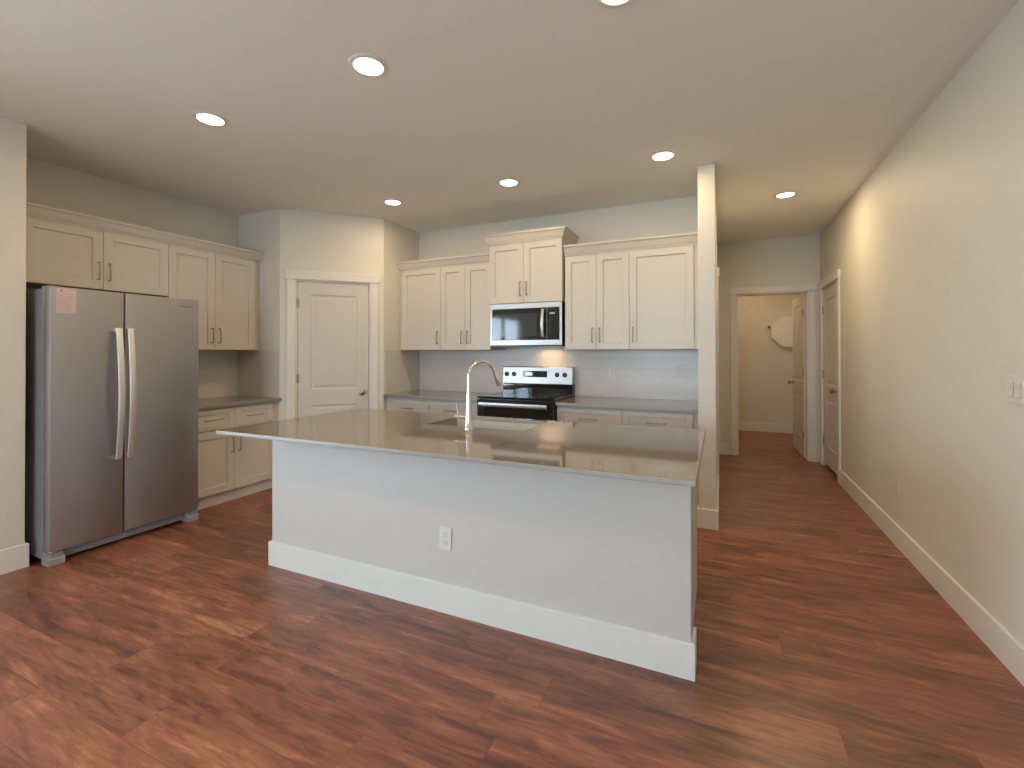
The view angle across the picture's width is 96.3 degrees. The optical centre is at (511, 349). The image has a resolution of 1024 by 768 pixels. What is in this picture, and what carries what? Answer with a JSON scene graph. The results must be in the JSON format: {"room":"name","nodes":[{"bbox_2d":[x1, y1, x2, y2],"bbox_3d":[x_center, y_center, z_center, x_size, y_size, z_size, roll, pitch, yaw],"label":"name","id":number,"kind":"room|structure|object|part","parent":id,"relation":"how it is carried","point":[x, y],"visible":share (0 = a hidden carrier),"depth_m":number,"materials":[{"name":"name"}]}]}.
{"room":"kitchen","nodes":[
{"label":"kitchen","id":0,"kind":"room"},
{"bbox_2d":[0,117,26,549],"bbox_3d":[-4.509,-0.040,0.479,0.748,2.747,5.552,0,0,24],"label":"wall","id":1,"kind":"structure","parent":0,"point":[13,135],"depth_m":2.80,"materials":[{"name":"white paint"}]},
{"bbox_2d":[0,542,28,574],"bbox_3d":[-3.418,1.272,2.681,0.614,0.145,0.656,0,0,24],"label":"baseboard","id":2,"kind":"structure","parent":1,"relation":"attached to","point":[13,558],"depth_m":2.79,"materials":[{"name":"white paint"}]},
{"bbox_2d":[26,157,237,398],"bbox_3d":[-3.004,-0.018,4.564,0.120,2.747,3.131,0,0,24],"label":"wall","id":3,"kind":"structure","parent":0,"point":[48,184],"depth_m":3.85,"materials":[{"name":"white paint"}]},
{"bbox_2d":[26,216,167,296],"bbox_3d":[-3.220,-0.671,3.475,0.387,0.440,0.958,0,0,24],"label":"upper cabinet","id":4,"kind":"object","parent":3,"relation":"attached to","point":[57,254],"visible":0.92,"depth_m":3.38,"materials":[{"name":"beige paint"}]},
{"bbox_3d":[-3.165,-0.672,3.241,0.019,0.435,0.443,0,0,24],"label":"door","id":5,"kind":"part","parent":4,"relation":"part of","materials":[{"name":"beige paint"}]},
{"bbox_3d":[-3.232,-0.453,3.516,0.325,0.004,0.886,0,0,24],"label":"panel","id":6,"kind":"part","parent":4,"relation":"part of","materials":[{"name":"beige wood"}]},
{"bbox_3d":[-3.061,-0.587,3.401,0.038,0.138,0.009,0,0,24],"label":"handle","id":7,"kind":"part","parent":4,"relation":"part of","materials":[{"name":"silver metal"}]},
{"bbox_3d":[-3.033,-0.586,3.463,0.038,0.138,0.009,0,0,24],"label":"handle","id":8,"kind":"part","parent":4,"relation":"part of","materials":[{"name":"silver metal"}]},
{"bbox_3d":[-2.981,-0.670,3.648,0.019,0.435,0.443,0,0,24],"label":"door","id":9,"kind":"part","parent":4,"relation":"part of","materials":[{"name":"beige paint"}]},
{"bbox_2d":[26,201,264,261],"bbox_3d":[-2.879,-0.933,3.789,0.050,0.084,1.811,0,0,24],"label":"crown molding","id":10,"kind":"structure","parent":4,"relation":"attached to","point":[35,210],"depth_m":3.59,"materials":[{"name":"beige paint"}]},
{"bbox_2d":[165,244,259,349],"bbox_3d":[-2.845,-0.443,4.300,0.387,0.888,0.852,0,0,24],"label":"upper cabinet","id":11,"kind":"object","parent":3,"relation":"attached to","point":[226,289],"visible":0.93,"depth_m":4.24,"materials":[{"name":"beige paint"}]},
{"bbox_3d":[-2.808,-0.444,4.029,0.019,0.883,0.387,0,0,24],"label":"door","id":12,"kind":"part","parent":11,"relation":"part of","materials":[{"name":"beige paint"}]},
{"bbox_3d":[-2.646,-0.442,4.386,0.019,0.883,0.392,0,0,24],"label":"door","id":13,"kind":"part","parent":11,"relation":"part of","materials":[{"name":"beige paint"}]},
{"bbox_2d":[198,350,237,398],"bbox_3d":[-3.020,0.235,4.369,0.008,0.465,0.842,0,0,24],"label":"backsplash","id":14,"kind":"structure","parent":3,"relation":"attached to","point":[217,369],"depth_m":4.56,"materials":[{"name":"tile"}]},
{"bbox_2d":[238,209,279,420],"bbox_3d":[-2.544,-0.018,4.685,0.617,2.747,0.100,0,0,24],"label":"wall","id":15,"kind":"structure","parent":0,"point":[259,232],"depth_m":4.59,"materials":[{"name":"white paint"}]},
{"bbox_2d":[238,350,279,397],"bbox_3d":[-2.563,0.236,4.633,0.606,0.465,0.008,0,0,24],"label":"backsplash","id":16,"kind":"structure","parent":15,"relation":"attached to","point":[258,370],"depth_m":4.62,"materials":[{"name":"tile"}]},
{"bbox_2d":[280,209,383,419],"bbox_3d":[-1.836,-0.019,4.727,0.985,2.747,0.100,0,0,-20],"label":"wall","id":17,"kind":"structure","parent":0,"point":[309,240],"depth_m":4.66,"materials":[{"name":"white paint"}]},
{"bbox_2d":[285,270,379,418],"bbox_3d":[-1.828,0.283,4.714,0.892,2.143,0.126,0,0,-20],"label":"trim","id":18,"kind":"structure","parent":17,"relation":"attached to","point":[293,277],"depth_m":4.62,"materials":[{"name":"white paint"}]},
{"bbox_2d":[297,282,368,417],"bbox_3d":[-1.816,0.330,4.665,0.683,2.024,0.105,0,0,-20],"label":"door","id":19,"kind":"structure","parent":17,"relation":"in","point":[332,376],"depth_m":4.68,"materials":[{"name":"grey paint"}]},
{"bbox_2d":[384,219,418,409],"bbox_3d":[-1.272,-0.017,5.154,0.100,2.747,0.626,0,0,24],"label":"wall","id":20,"kind":"structure","parent":0,"point":[401,243],"depth_m":5.00,"materials":[{"name":"white paint"}]},
{"bbox_2d":[385,350,418,393],"bbox_3d":[-1.221,0.238,5.134,0.008,0.465,0.596,0,0,24],"label":"backsplash","id":21,"kind":"structure","parent":20,"relation":"attached to","point":[401,366],"depth_m":5.11,"materials":[{"name":"tile"}]},
{"bbox_2d":[0,0,1017,243],"bbox_3d":[-0.237,-1.466,2.640,7.800,0.120,13.400,0,0,24],"label":"ceiling","id":22,"kind":"structure","parent":0,"point":[571,101],"depth_m":2.56,"materials":[{"name":"white paint"}]},
{"bbox_2d":[191,110,228,126],"bbox_3d":[-1.831,-1.399,2.785,0.192,0.009,0.192,0,0,24],"label":"recessed light","id":23,"kind":"object","parent":22,"relation":"in","point":[208,118],"visible":1,"depth_m":2.77,"materials":[{"name":"white paint"}]},
{"bbox_2d":[348,53,388,77],"bbox_3d":[-0.711,-1.403,2.272,0.192,0.009,0.192,0,0,24],"label":"recessed light","id":24,"kind":"object","parent":22,"relation":"in","point":[363,64],"visible":1,"depth_m":2.26,"materials":[{"name":"white paint"}]},
{"bbox_2d":[382,199,402,205],"bbox_3d":[-1.124,-1.391,4.328,0.192,0.009,0.192,0,0,24],"label":"recessed light","id":25,"kind":"object","parent":22,"relation":"in","point":[393,202],"visible":1,"depth_m":4.32,"materials":[{"name":"white paint"}]},
{"bbox_2d":[497,178,519,186],"bbox_3d":[-0.027,-1.395,3.831,0.192,0.009,0.192,0,0,24],"label":"recessed light","id":26,"kind":"object","parent":22,"relation":"in","point":[505,182],"visible":1,"depth_m":3.82,"materials":[{"name":"white paint"}]},
{"bbox_2d":[594,0,633,8],"bbox_3d":[0.413,-1.407,1.796,0.192,0.009,0.192,0,0,24],"label":"recessed light","id":27,"kind":"object","parent":22,"relation":"in","point":[612,4],"visible":1,"depth_m":1.86,"materials":[{"name":"white paint"}]},
{"bbox_2d":[649,150,676,161],"bbox_3d":[1.090,-1.399,3.314,0.192,0.009,0.192,0,0,24],"label":"recessed light","id":28,"kind":"object","parent":22,"relation":"in","point":[662,155],"visible":1,"depth_m":3.30,"materials":[{"name":"white paint"}]},
{"bbox_2d":[773,191,797,198],"bbox_3d":[2.466,-1.396,4.137,0.192,0.009,0.192,0,0,24],"label":"recessed light","id":29,"kind":"object","parent":22,"relation":"in","point":[786,194],"visible":1,"depth_m":4.12,"materials":[{"name":"white paint"}]},
{"bbox_2d":[0,430,1023,767],"bbox_3d":[-0.234,1.401,2.623,7.800,0.120,13.400,0,0,24],"label":"floor","id":30,"kind":"structure","parent":0,"point":[178,644],"depth_m":1.91,"materials":[{"name":"wood"}]},
{"bbox_2d":[25,285,198,566],"bbox_3d":[-2.997,0.473,3.391,0.843,1.750,0.900,0,0,24],"label":"refrigerator","id":31,"kind":"object","parent":30,"relation":"on","point":[111,386],"visible":0.99,"depth_m":3.12,"materials":[{"name":"grey metal"}]},
{"bbox_2d":[56,288,75,313],"bbox_3d":[-2.830,-0.310,2.914,0.001,0.155,0.098,0,0,24],"label":"paper notice","id":32,"kind":"object","parent":31,"relation":"attached to","point":[65,298],"visible":1,"depth_m":2.91,"materials":[{"name":"pink"}]},
{"bbox_3d":[-2.813,0.431,3.031,0.068,1.654,0.391,0,0,24],"label":"freezer door","id":33,"kind":"part","parent":31,"relation":"part of","materials":[{"name":"silver metal"}]},
{"bbox_3d":[-2.687,0.299,3.141,0.072,0.897,0.036,0,0,24],"label":"handle","id":34,"kind":"part","parent":31,"relation":"part of","materials":[{"name":"silver metal"}]},
{"bbox_3d":[-2.660,0.299,3.201,0.072,0.897,0.036,0,0,24],"label":"handle","id":35,"kind":"part","parent":31,"relation":"part of","materials":[{"name":"silver metal"}]},
{"bbox_3d":[-2.627,0.433,3.441,0.068,1.654,0.501,0,0,24],"label":"fridge door","id":36,"kind":"part","parent":31,"relation":"part of","materials":[{"name":"silver metal"}]},
{"bbox_2d":[197,401,277,509],"bbox_3d":[-2.720,0.925,4.245,0.651,0.855,0.836,0,0,24],"label":"base cabinet","id":37,"kind":"object","parent":30,"relation":"on","point":[230,467],"visible":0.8,"depth_m":4.08,"materials":[{"name":"beige paint"}]},
{"bbox_3d":[-2.561,0.599,3.925,0.019,0.169,0.381,0,0,24],"label":"drawer","id":38,"kind":"part","parent":37,"relation":"part of","materials":[{"name":"beige paint"}]},
{"bbox_3d":[-2.560,0.966,3.923,0.019,0.536,0.381,0,0,24],"label":"door","id":39,"kind":"part","parent":37,"relation":"part of","materials":[{"name":"beige paint"}]},
{"bbox_2d":[198,395,281,409],"bbox_3d":[-2.726,0.482,4.243,0.644,0.028,0.850,0,0,24],"label":"countertop","id":40,"kind":"structure","parent":37,"relation":"on","point":[215,402],"depth_m":4.24,"materials":[{"name":"beige stone"}]},
{"bbox_3d":[-2.402,0.601,4.276,0.019,0.169,0.381,0,0,24],"label":"drawer","id":41,"kind":"part","parent":37,"relation":"part of","materials":[{"name":"beige paint"}]},
{"bbox_3d":[-2.401,0.968,4.274,0.019,0.536,0.381,0,0,24],"label":"door","id":42,"kind":"part","parent":37,"relation":"part of","materials":[{"name":"beige paint"}]},
{"bbox_2d":[387,397,424,411],"bbox_3d":[-1.004,0.928,5.021,0.490,0.855,0.637,0,0,24],"label":"base cabinet","id":43,"kind":"object","parent":30,"relation":"on","point":[396,404],"visible":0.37,"depth_m":4.77,"materials":[{"name":"beige paint"}]},
{"bbox_2d":[424,399,476,415],"bbox_3d":[-0.488,0.926,4.788,0.638,0.855,0.637,0,0,24],"label":"base cabinet","id":44,"kind":"object","parent":30,"relation":"on","point":[430,405],"visible":0.23,"depth_m":4.56,"materials":[{"name":"beige paint"}]},
{"bbox_2d":[383,390,491,401],"bbox_3d":[-0.713,0.483,4.888,1.134,0.028,0.625,0,0,24],"label":"countertop","id":45,"kind":"structure","parent":44,"relation":"on","point":[417,394],"depth_m":4.78,"materials":[{"name":"beige stone"}]},
{"bbox_2d":[268,419,696,681],"bbox_3d":[-0.215,0.913,2.753,2.479,0.857,0.867,0,0,24],"label":"kitchen island","id":46,"kind":"object","parent":30,"relation":"on","point":[606,567],"visible":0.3,"depth_m":2.21,"materials":[{"name":"grey paint"}]},
{"bbox_2d":[439,526,451,550],"bbox_3d":[-0.341,0.962,2.344,0.072,0.116,0.009,0,0,24],"label":"electrical outlet","id":47,"kind":"object","parent":46,"relation":"attached to","point":[445,533],"visible":1,"depth_m":2.34,"materials":[{"name":"white plastic"}]},
{"bbox_2d":[442,531,447,537],"bbox_3d":[-0.342,0.942,2.341,0.034,0.034,0.003,0,0,24],"label":"socket","id":48,"kind":"object","parent":47,"relation":"attached to","point":[444,533],"depth_m":2.34,"materials":[{"name":"grey plastic"}]},
{"bbox_2d":[442,539,447,545],"bbox_3d":[-0.342,0.982,2.341,0.034,0.034,0.003,0,0,24],"label":"socket","id":49,"kind":"object","parent":47,"relation":"attached to","point":[444,541],"depth_m":2.34,"materials":[{"name":"grey plastic"}]},
{"bbox_2d":[216,408,705,486],"bbox_3d":[-0.298,0.473,2.641,2.574,0.020,1.150,0,0,24],"label":"island countertop","id":50,"kind":"structure","parent":46,"relation":"on","point":[672,456],"depth_m":2.31,"materials":[{"name":"beige stone"}]},
{"bbox_2d":[454,360,501,429],"bbox_3d":[-0.189,0.260,2.728,0.303,0.405,0.103,0,0,-23],"label":"faucet","id":51,"kind":"object","parent":50,"relation":"on","point":[468,414],"visible":1,"depth_m":2.67,"materials":[{"name":"silver metal"}]},
{"bbox_3d":[-0.300,0.360,2.696,0.081,0.095,0.026,0,0,24],"label":"lever handle","id":52,"kind":"part","parent":51,"relation":"part of","materials":[{"name":"silver metal"}]},
{"bbox_3d":[-0.178,0.143,2.734,0.211,0.171,0.023,0,0,-38],"label":"spout","id":53,"kind":"part","parent":51,"relation":"part of","materials":[{"name":"silver metal"}]},
{"bbox_2d":[436,419,528,425],"bbox_3d":[-0.159,0.594,2.925,0.690,0.216,0.409,0,0,24],"label":"sink","id":54,"kind":"object","parent":50,"relation":"in","point":[452,422],"visible":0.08,"depth_m":3.15,"materials":[{"name":"silver metal"}]},
{"bbox_3d":[-0.367,1.266,2.415,2.479,0.148,0.129,0,0,24],"label":"baseboard","id":55,"kind":"part","parent":46,"relation":"part of","materials":[{"name":"white paint"}]},
{"bbox_2d":[477,366,574,420],"bbox_3d":[0.140,0.761,4.451,0.762,1.180,0.716,0,0,24],"label":"electric range","id":56,"kind":"object","parent":30,"relation":"on","point":[529,392],"visible":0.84,"depth_m":4.50,"materials":[{"name":"black metal"}]},
{"bbox_3d":[0.004,0.504,4.152,0.672,0.041,0.056,0,0,24],"label":"handle","id":57,"kind":"part","parent":56,"relation":"part of","materials":[{"name":"silver metal"}]},
{"bbox_3d":[0.024,0.784,4.193,0.756,0.641,0.039,0,0,24],"label":"oven door","id":58,"kind":"part","parent":56,"relation":"part of","materials":[{"name":"black glass"}]},
{"bbox_2d":[477,391,571,400],"bbox_3d":[0.135,0.445,4.441,0.762,0.018,0.570,0,0,24],"label":"cooktop","id":59,"kind":"object","parent":56,"relation":"in","point":[505,395],"depth_m":4.34,"materials":[{"name":"black glass"}]},
{"bbox_3d":[0.233,0.248,4.711,0.270,0.064,0.010,0,0,24],"label":"display panel","id":60,"kind":"part","parent":56,"relation":"part of","materials":[{"name":"black glass"}]},
{"bbox_3d":[0.268,0.259,4.738,0.762,0.174,0.092,0,0,24],"label":"control panel","id":61,"kind":"part","parent":56,"relation":"part of","materials":[{"name":"silver metal"}]},
{"bbox_2d":[557,406,622,424],"bbox_3d":[0.776,0.921,4.215,0.572,0.855,0.637,0,0,24],"label":"base cabinet","id":62,"kind":"object","parent":30,"relation":"on","point":[564,413],"visible":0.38,"depth_m":3.96,"materials":[{"name":"beige paint"}]},
{"bbox_2d":[555,396,697,411],"bbox_3d":[1.046,0.476,4.092,1.174,0.028,0.625,0,0,24],"label":"countertop","id":63,"kind":"structure","parent":62,"relation":"on","point":[578,401],"depth_m":3.95,"materials":[{"name":"beige stone"}]},
{"bbox_2d":[622,409,698,504],"bbox_3d":[1.310,0.919,3.973,0.596,0.855,0.637,0,0,24],"label":"base cabinet","id":64,"kind":"object","parent":30,"relation":"on","point":[633,417],"visible":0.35,"depth_m":3.72,"materials":[{"name":"beige paint"}]},
{"bbox_3d":[1.178,0.594,3.737,0.550,0.169,0.019,0,0,24],"label":"drawer","id":65,"kind":"part","parent":64,"relation":"part of","materials":[{"name":"beige paint"}]},
{"bbox_2d":[419,196,697,400],"bbox_3d":[-0.325,-0.018,5.135,4.529,2.747,0.120,0,0,24],"label":"wall","id":66,"kind":"structure","parent":0,"point":[679,215],"depth_m":4.56,"materials":[{"name":"white paint"}]},
{"bbox_2d":[400,267,440,349],"bbox_3d":[-0.935,-0.436,5.123,0.538,0.880,0.407,0,0,24],"label":"upper cabinet","id":67,"kind":"object","parent":66,"relation":"attached to","point":[420,289],"visible":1,"depth_m":4.98,"materials":[{"name":"beige paint"}]},
{"bbox_2d":[441,263,505,349],"bbox_3d":[-0.418,-0.438,4.889,0.594,0.880,0.407,0,0,24],"label":"upper cabinet","id":68,"kind":"object","parent":66,"relation":"attached to","point":[465,306],"visible":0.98,"depth_m":4.74,"materials":[{"name":"beige paint"}]},
{"bbox_2d":[396,253,488,270],"bbox_3d":[-0.744,-0.921,4.829,1.133,0.084,0.050,0,0,24],"label":"crown molding","id":69,"kind":"structure","parent":68,"relation":"attached to","point":[476,258],"depth_m":4.81,"materials":[{"name":"beige paint"}]},
{"bbox_3d":[-0.618,-0.438,4.808,0.294,0.875,0.019,0,0,24],"label":"door","id":70,"kind":"part","parent":68,"relation":"part of","materials":[{"name":"beige paint"}]},
{"bbox_3d":[-0.347,-0.439,4.686,0.294,0.875,0.019,0,0,24],"label":"door","id":71,"kind":"part","parent":68,"relation":"part of","materials":[{"name":"beige paint"}]},
{"bbox_2d":[489,238,570,304],"bbox_3d":[0.194,-0.748,4.597,0.761,0.586,0.437,0,0,24],"label":"upper cabinet","id":72,"kind":"object","parent":66,"relation":"attached to","point":[526,272],"visible":0.98,"depth_m":4.42,"materials":[{"name":"beige paint"}]},
{"bbox_3d":[-0.053,-0.747,4.521,0.370,0.581,0.019,0,0,24],"label":"door","id":73,"kind":"part","parent":72,"relation":"part of","materials":[{"name":"beige paint"}]},
{"bbox_2d":[490,301,564,346],"bbox_3d":[0.194,-0.241,4.586,0.752,0.422,0.437,0,0,24],"label":"microwave","id":74,"kind":"object","parent":72,"relation":"attached to","point":[540,324],"visible":1,"depth_m":4.42,"materials":[{"name":"silver metal"}]},
{"bbox_3d":[0.067,-0.248,4.457,0.574,0.301,0.002,0,0,24],"label":"door glass","id":75,"kind":"part","parent":74,"relation":"part of","materials":[{"name":"black glass"}]},
{"bbox_3d":[0.286,-0.256,4.330,0.030,0.265,0.046,0,0,24],"label":"handle","id":76,"kind":"part","parent":74,"relation":"part of","materials":[{"name":"silver metal"}]},
{"bbox_3d":[0.386,-0.249,4.312,0.122,0.301,0.002,0,0,24],"label":"control panel","id":77,"kind":"part","parent":74,"relation":"part of","materials":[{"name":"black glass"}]},
{"bbox_3d":[0.207,-0.456,4.622,0.755,0.004,0.375,0,0,24],"label":"panel","id":78,"kind":"part","parent":72,"relation":"part of","materials":[{"name":"beige wood"}]},
{"bbox_2d":[482,226,578,245],"bbox_3d":[0.191,-1.090,4.593,0.863,0.097,0.450,0,0,24],"label":"crown molding","id":79,"kind":"structure","parent":72,"relation":"attached to","point":[564,232],"depth_m":4.40,"materials":[{"name":"beige paint"}]},
{"bbox_3d":[0.294,-0.749,4.364,0.386,0.581,0.019,0,0,24],"label":"door","id":80,"kind":"part","parent":72,"relation":"part of","materials":[{"name":"beige paint"}]},
{"bbox_2d":[419,347,697,400],"bbox_3d":[0.310,0.217,4.776,3.074,0.498,0.008,0,0,24],"label":"backsplash","id":81,"kind":"structure","parent":66,"relation":"attached to","point":[640,374],"depth_m":4.57,"materials":[{"name":"tile"}]},
{"bbox_2d":[608,365,615,376],"bbox_3d":[0.975,0.202,4.465,0.072,0.116,0.009,0,0,24],"label":"electrical outlet","id":82,"kind":"object","parent":81,"relation":"attached to","point":[611,368],"visible":1,"depth_m":4.46,"materials":[{"name":"white plastic"}]},
{"bbox_2d":[675,365,683,377],"bbox_3d":[1.536,0.196,4.211,0.072,0.116,0.009,0,0,24],"label":"electrical outlet","id":83,"kind":"object","parent":81,"relation":"attached to","point":[679,369],"visible":1,"depth_m":4.21,"materials":[{"name":"white plastic"}]},
{"bbox_2d":[565,251,634,349],"bbox_3d":[0.833,-0.439,4.323,0.589,0.872,0.407,0,0,24],"label":"upper cabinet","id":84,"kind":"object","parent":66,"relation":"attached to","point":[596,285],"visible":0.99,"depth_m":4.17,"materials":[{"name":"beige paint"}]},
{"bbox_3d":[0.634,-0.439,4.241,0.292,0.867,0.019,0,0,24],"label":"door","id":85,"kind":"part","parent":84,"relation":"part of","materials":[{"name":"beige paint"}]},
{"bbox_3d":[0.846,-0.005,4.346,0.583,0.004,0.345,0,0,24],"label":"panel","id":86,"kind":"part","parent":84,"relation":"part of","materials":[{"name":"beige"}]},
{"bbox_3d":[0.903,-0.440,4.119,0.292,0.867,0.019,0,0,24],"label":"door","id":87,"kind":"part","parent":84,"relation":"part of","materials":[{"name":"beige paint"}]},
{"bbox_2d":[563,232,697,255],"bbox_3d":[1.016,-0.924,4.032,1.167,0.092,0.050,0,0,24],"label":"crown molding","id":88,"kind":"structure","parent":84,"relation":"attached to","point":[691,238],"depth_m":4.01,"materials":[{"name":"beige paint"}]},
{"bbox_2d":[629,245,697,349],"bbox_3d":[1.365,-0.441,4.082,0.575,0.872,0.407,0,0,24],"label":"upper cabinet","id":89,"kind":"object","parent":66,"relation":"attached to","point":[663,282],"visible":0.98,"depth_m":3.94,"materials":[{"name":"beige paint"}]},
{"bbox_2d":[698,163,716,509],"bbox_3d":[2.053,-0.023,4.746,0.123,2.747,2.818,0,0,24],"label":"wall partition","id":90,"kind":"structure","parent":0,"point":[707,220],"depth_m":3.47,"materials":[{"name":"white paint"}]},
{"bbox_2d":[697,473,718,529],"bbox_3d":[1.705,1.274,3.968,0.151,0.145,1.152,0,0,24],"label":"baseboard","id":91,"kind":"structure","parent":90,"relation":"attached to","point":[706,518],"depth_m":3.45,"materials":[{"name":"white paint"}]},
{"bbox_2d":[716,267,718,473],"bbox_3d":[2.212,0.272,4.914,0.026,2.158,0.904,0,0,24],"label":"trim","id":92,"kind":"structure","parent":90,"relation":"attached to","point":[717,269],"depth_m":4.51,"materials":[{"name":"white paint"}]},
{"bbox_2d":[717,235,819,461],"bbox_3d":[2.978,-0.018,5.940,1.926,2.747,0.120,0,0,24],"label":"wall","id":93,"kind":"structure","parent":0,"point":[789,260],"depth_m":5.83,"materials":[{"name":"white paint"}]},
{"bbox_2d":[719,443,729,454],"bbox_3d":[2.759,1.284,5.958,0.122,0.145,0.014,0,0,24],"label":"baseboard","id":94,"kind":"structure","parent":93,"relation":"attached to","point":[724,448],"depth_m":5.95,"materials":[{"name":"white paint"}]},
{"bbox_2d":[729,283,816,461],"bbox_3d":[3.273,0.276,5.790,0.953,2.158,0.147,0,0,24],"label":"trim","id":95,"kind":"structure","parent":93,"relation":"attached to","point":[809,290],"depth_m":5.64,"materials":[{"name":"white paint"}]},
{"bbox_2d":[788,294,805,457],"bbox_3d":[3.792,0.325,6.051,0.175,2.038,0.751,0,0,23],"label":"door","id":96,"kind":"structure","parent":93,"relation":"in","point":[798,304],"depth_m":5.98,"materials":[{"name":"grey paint"}]},
{"bbox_2d":[738,294,801,423],"bbox_3d":[3.914,-0.008,7.855,2.050,2.747,0.100,0,0,24],"label":"wall","id":97,"kind":"structure","parent":0,"point":[765,367],"depth_m":7.67,"materials":[{"name":"white paint"}]},
{"bbox_2d":[738,422,792,432],"bbox_3d":[3.895,1.293,7.794,1.838,0.145,0.014,0,0,24],"label":"baseboard","id":98,"kind":"structure","parent":97,"relation":"attached to","point":[746,426],"depth_m":7.64,"materials":[{"name":"white paint"}]},
{"bbox_2d":[768,317,792,346],"bbox_3d":[4.471,-0.297,7.516,0.488,0.490,0.059,0,0,24],"label":"panel","id":99,"kind":"object","parent":97,"relation":"attached to","point":[782,330],"visible":0.82,"depth_m":7.50,"materials":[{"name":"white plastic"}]},
{"bbox_2d":[820,0,1023,645],"bbox_3d":[1.552,-0.047,0.603,0.120,2.747,10.779,0,0,24],"label":"wall","id":100,"kind":"structure","parent":0,"point":[928,251],"depth_m":2.42,"materials":[{"name":"white paint"}]},
{"bbox_2d":[822,283,836,473],"bbox_3d":[3.489,0.303,5.055,0.105,2.005,0.771,0,0,24],"label":"door","id":101,"kind":"structure","parent":100,"relation":"in","point":[829,373],"depth_m":5.07,"materials":[{"name":"grey paint"}]},
{"bbox_3d":[3.340,0.434,4.767,0.070,0.060,0.060,0,0,24],"label":"knob","id":102,"kind":"part","parent":101,"relation":"part of","materials":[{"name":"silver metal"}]},
{"bbox_2d":[818,269,840,483],"bbox_3d":[3.542,0.271,5.025,0.146,2.158,0.994,0,0,24],"label":"trim","id":103,"kind":"structure","parent":100,"relation":"attached to","point":[835,276],"depth_m":4.69,"materials":[{"name":"white paint"}]},
{"bbox_2d":[842,363,844,374],"bbox_3d":[3.240,0.187,4.487,0.011,0.116,0.072,0,0,24],"label":"light switch","id":104,"kind":"object","parent":100,"relation":"attached to","point":[843,364],"visible":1,"depth_m":4.47,"materials":[{"name":"white plastic"}]},
{"bbox_2d":[895,477,898,496],"bbox_3d":[2.635,0.938,3.143,0.009,0.116,0.072,0,0,24],"label":"electrical outlet","id":105,"kind":"object","parent":100,"relation":"attached to","point":[896,479],"visible":1,"depth_m":3.13,"materials":[{"name":"white plastic"}]},
{"bbox_2d":[840,470,1023,685],"bbox_3d":[1.281,1.252,0.155,0.014,0.145,9.749,0,0,24],"label":"baseboard","id":106,"kind":"structure","parent":100,"relation":"attached to","point":[1004,645],"depth_m":2.39,"materials":[{"name":"white paint"}]},
{"bbox_2d":[1007,375,1023,404],"bbox_3d":[2.058,0.163,1.877,0.011,0.116,0.118,0,0,24],"label":"light switch","id":107,"kind":"object","parent":100,"relation":"attached to","point":[1015,384],"visible":1,"depth_m":1.87,"materials":[{"name":"white plastic"}]}
]}

